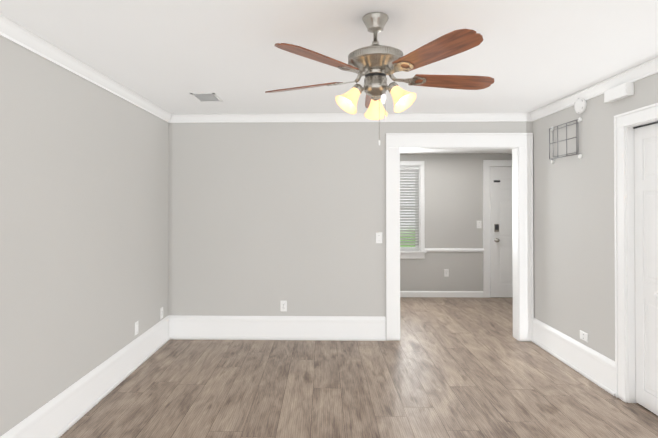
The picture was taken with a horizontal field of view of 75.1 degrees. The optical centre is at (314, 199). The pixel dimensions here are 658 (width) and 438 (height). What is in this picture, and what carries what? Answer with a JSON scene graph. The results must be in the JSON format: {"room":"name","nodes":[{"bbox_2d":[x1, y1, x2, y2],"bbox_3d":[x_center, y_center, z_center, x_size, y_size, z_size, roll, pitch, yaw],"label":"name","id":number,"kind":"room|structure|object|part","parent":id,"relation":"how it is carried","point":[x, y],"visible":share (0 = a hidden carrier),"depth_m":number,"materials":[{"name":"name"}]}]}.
{"room":"empty living room","nodes":[
{"label":"empty living room","id":0,"kind":"room"},
{"bbox_2d":[0,36,168,436],"bbox_3d":[-1.720,0.273,2.052,0.137,2.440,5.237,0,0,1],"label":"wall","id":1,"kind":"structure","parent":0,"point":[83,226],"depth_m":2.85,"materials":[{"name":"grey paint"}]},
{"bbox_2d":[0,14,171,122],"bbox_3d":[-1.625,-0.904,2.128,0.051,0.086,5.100,0,0,1],"label":"crown molding","id":2,"kind":"structure","parent":1,"relation":"attached to","point":[18,34],"depth_m":2.82,"materials":[{"name":"white wood"}]},
{"bbox_2d":[0,315,171,437],"bbox_3d":[-1.636,1.367,2.110,0.029,0.253,5.100,0,0,1],"label":"baseboard","id":3,"kind":"structure","parent":1,"relation":"attached to","point":[61,414],"depth_m":3.07,"materials":[{"name":"white wood"}]},
{"bbox_2d":[135,321,137,334],"bbox_3d":[-1.612,1.162,3.871,0.009,0.117,0.070,0,0,1],"label":"electrical outlet","id":4,"kind":"object","parent":1,"relation":"attached to","point":[136,327],"visible":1,"depth_m":3.86,"materials":[{"name":"white plastic"}]},
{"bbox_2d":[160,307,162,319],"bbox_3d":[-1.601,1.187,4.476,0.009,0.117,0.070,0,0,1],"label":"electrical outlet","id":5,"kind":"object","parent":1,"relation":"attached to","point":[161,313],"visible":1,"depth_m":4.46,"materials":[{"name":"white plastic"}]},
{"bbox_2d":[0,0,657,113],"bbox_3d":[0.320,-0.997,2.087,4.217,0.100,5.364,0,0,1],"label":"ceiling","id":6,"kind":"structure","parent":0,"point":[170,56],"depth_m":2.60,"materials":[{"name":"white paint"}]},
{"bbox_2d":[190,93,222,101],"bbox_3d":[-0.984,-0.926,3.895,0.215,0.012,0.293,0,0,1],"label":"ceiling vent","id":7,"kind":"object","parent":6,"relation":"in","point":[206,97],"visible":0.94,"depth_m":3.86,"materials":[{"name":"white plastic"}]},
{"bbox_2d":[265,12,493,145],"bbox_3d":[0.335,-0.608,2.250,1.257,0.674,1.244,0,0,1],"label":"ceiling fan","id":8,"kind":"object","parent":6,"relation":"hanging from","point":[375,63],"visible":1,"depth_m":2.14,"materials":[{"name":"brown wood"}]},
{"label":"blade","id":9,"kind":"part","parent":8,"relation":"part of","materials":[{"name":"brown wood"}]},
{"label":"blade","id":10,"kind":"part","parent":8,"relation":"part of","materials":[{"name":"brown wood"}]},
{"label":"blade","id":11,"kind":"part","parent":8,"relation":"part of","materials":[{"name":"brown wood"}]},
{"label":"blade","id":12,"kind":"part","parent":8,"relation":"part of","materials":[{"name":"brown wood"}]},
{"label":"blade","id":13,"kind":"part","parent":8,"relation":"part of","materials":[{"name":"brown wood"}]},
{"bbox_2d":[168,122,532,316],"bbox_3d":[1.109,0.294,4.681,5.694,2.440,0.127,0,0,1],"label":"wall","id":14,"kind":"structure","parent":0,"point":[265,218],"depth_m":4.65,"materials":[{"name":"grey paint"}]},
{"bbox_2d":[172,315,385,340],"bbox_3d":[-0.406,1.387,4.622,2.332,0.253,0.029,0,0,1],"label":"baseboard","id":15,"kind":"structure","parent":14,"relation":"attached to","point":[184,327],"depth_m":4.62,"materials":[{"name":"white wood"}]},
{"bbox_2d":[280,301,286,310],"bbox_3d":[-0.340,1.153,4.633,0.070,0.117,0.009,0,0,1],"label":"electrical outlet","id":16,"kind":"object","parent":14,"relation":"attached to","point":[283,305],"visible":1,"depth_m":4.63,"materials":[{"name":"white plastic"}]},
{"bbox_2d":[172,113,527,122],"bbox_3d":[0.362,-0.884,4.616,3.810,0.086,0.051,0,0,1],"label":"crown molding","id":17,"kind":"structure","parent":14,"relation":"attached to","point":[296,117],"depth_m":4.61,"materials":[{"name":"white wood"}]},
{"bbox_2d":[376,232,381,242],"bbox_3d":[0.691,0.413,4.613,0.070,0.117,0.020,0,0,1],"label":"light switch","id":18,"kind":"object","parent":14,"relation":"attached to","point":[378,237],"visible":1,"depth_m":4.62,"materials":[{"name":"white plastic"}]},
{"bbox_2d":[386,133,533,340],"bbox_3d":[1.550,0.400,4.671,1.566,2.228,0.186,0,0,1],"label":"door frame","id":19,"kind":"structure","parent":14,"relation":"attached to","point":[520,145],"depth_m":4.59,"materials":[{"name":"white wood"}]},
{"bbox_2d":[59,297,657,437],"bbox_3d":[1.079,1.551,3.117,5.694,0.100,7.494,0,0,1],"label":"floor","id":20,"kind":"structure","parent":0,"point":[458,367],"depth_m":3.37,"materials":[{"name":"brown wood"}]},
{"bbox_2d":[400,154,511,290],"bbox_3d":[1.564,0.405,6.796,4.866,2.250,0.137,0,0,1],"label":"wall","id":21,"kind":"structure","parent":0,"point":[453,184],"depth_m":6.72,"materials":[{"name":"grey paint"}]},
{"bbox_2d":[400,161,425,258],"bbox_3d":[1.216,0.160,6.756,1.045,1.530,0.147,0,0,1],"label":"window","id":22,"kind":"structure","parent":21,"relation":"in","point":[420,253],"depth_m":6.71,"materials":[{"name":"white wood"}]},
{"bbox_2d":[400,167,418,250],"bbox_3d":[1.216,0.140,6.752,0.842,1.323,0.059,0,0,1],"label":"window blind","id":23,"kind":"object","parent":22,"relation":"attached to","point":[411,173],"visible":0.4,"depth_m":6.75,"materials":[{"name":"white plastic"}]},
{"bbox_2d":[400,291,483,297],"bbox_3d":[1.562,1.482,6.713,4.592,0.095,0.014,0,0,1],"label":"baseboard","id":24,"kind":"structure","parent":21,"relation":"attached to","point":[478,294],"depth_m":6.70,"materials":[{"name":"white wood"}]},
{"bbox_2d":[444,269,448,276],"bbox_3d":[2.061,1.150,6.708,0.070,0.117,0.009,0,0,1],"label":"outlet","id":25,"kind":"object","parent":21,"relation":"attached to","point":[446,272],"visible":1,"depth_m":6.71,"materials":[{"name":"white plastic"}]},
{"bbox_2d":[425,248,483,251],"bbox_3d":[0.952,0.795,6.725,3.371,0.060,0.024,0,0,1],"label":"trim","id":26,"kind":"structure","parent":21,"relation":"attached to","point":[454,249],"depth_m":6.70,"materials":[{"name":"white wood"}]},
{"bbox_2d":[483,160,511,297],"bbox_3d":[3.174,0.455,6.682,1.075,2.150,0.029,0,0,1],"label":"door frame","id":27,"kind":"structure","parent":21,"relation":"attached to","point":[487,164],"depth_m":6.68,"materials":[{"name":"white wood"}]},
{"bbox_2d":[490,167,512,297],"bbox_3d":[3.173,0.508,6.639,0.875,2.042,0.111,0,0,1],"label":"entry door","id":28,"kind":"structure","parent":21,"relation":"in","point":[501,275],"depth_m":6.66,"materials":[{"name":"white paint"}]},
{"bbox_2d":[400,149,511,153],"bbox_3d":[1.545,-0.777,5.809,4.866,0.100,2.130,0,0,1],"label":"ceiling","id":29,"kind":"structure","parent":0,"point":[455,151],"depth_m":6.42,"materials":[{"name":"white paint"}]},
{"bbox_2d":[533,73,657,360],"bbox_3d":[2.360,0.273,2.043,0.137,2.440,5.100,0,0,1],"label":"wall","id":30,"kind":"structure","parent":0,"point":[573,246],"depth_m":3.76,"materials":[{"name":"grey paint"}]},
{"bbox_2d":[549,117,581,162],"bbox_3d":[2.308,-0.537,3.965,0.040,0.362,0.490,0,0,1],"label":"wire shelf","id":31,"kind":"object","parent":30,"relation":"attached to","point":[566,139],"visible":0.98,"depth_m":3.89,"materials":[{"name":"silver metal"}]},
{"bbox_2d":[532,318,614,395],"bbox_3d":[2.313,1.381,3.928,0.029,0.253,1.314,0,0,1],"label":"baseboard","id":32,"kind":"structure","parent":30,"relation":"attached to","point":[596,367],"depth_m":3.76,"materials":[{"name":"white wood"}]},
{"bbox_2d":[574,98,586,113],"bbox_3d":[2.303,-0.819,3.723,0.040,0.143,0.140,0,0,1],"label":"smoke detector","id":33,"kind":"object","parent":30,"relation":"attached to","point":[580,104],"visible":0.96,"depth_m":3.69,"materials":[{"name":"white plastic"}]},
{"bbox_2d":[580,330,587,341],"bbox_3d":[2.319,1.179,3.693,0.009,0.075,0.114,0,0,1],"label":"electrical outlet plate","id":34,"kind":"object","parent":30,"relation":"attached to","point":[584,336],"visible":1,"depth_m":3.69,"materials":[{"name":"white plastic"}]},
{"bbox_2d":[528,57,657,121],"bbox_3d":[2.266,-0.904,2.054,0.051,0.086,5.100,0,0,1],"label":"crown molding","id":35,"kind":"structure","parent":30,"relation":"attached to","point":[648,68],"depth_m":3.44,"materials":[{"name":"white wood"}]},
{"bbox_2d":[604,82,633,102],"bbox_3d":[2.287,-0.805,3.225,0.054,0.090,0.254,0,0,1],"label":"box","id":36,"kind":"object","parent":30,"relation":"attached to","point":[622,91],"visible":1,"depth_m":3.18,"materials":[{"name":"white plastic"}]},
{"bbox_2d":[614,103,657,402],"bbox_3d":[2.361,0.426,2.804,0.163,2.145,0.928,0,0,1],"label":"trim","id":37,"kind":"structure","parent":30,"relation":"attached to","point":[625,123],"depth_m":3.17,"materials":[{"name":"white wood"}]},
{"bbox_2d":[633,122,657,414],"bbox_3d":[2.352,0.474,2.803,0.085,2.025,0.717,0,0,1],"label":"closet door","id":38,"kind":"structure","parent":30,"relation":"in","point":[646,227],"depth_m":3.06,"materials":[{"name":"white paint"}]},
{"label":"outside","id":39,"kind":"structure","parent":0,"visible":0},
{"bbox_2d":[400,177,414,246],"bbox_3d":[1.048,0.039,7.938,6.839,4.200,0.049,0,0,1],"label":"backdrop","id":40,"kind":"structure","parent":39,"point":[407,215],"depth_m":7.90,"materials":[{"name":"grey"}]}
]}

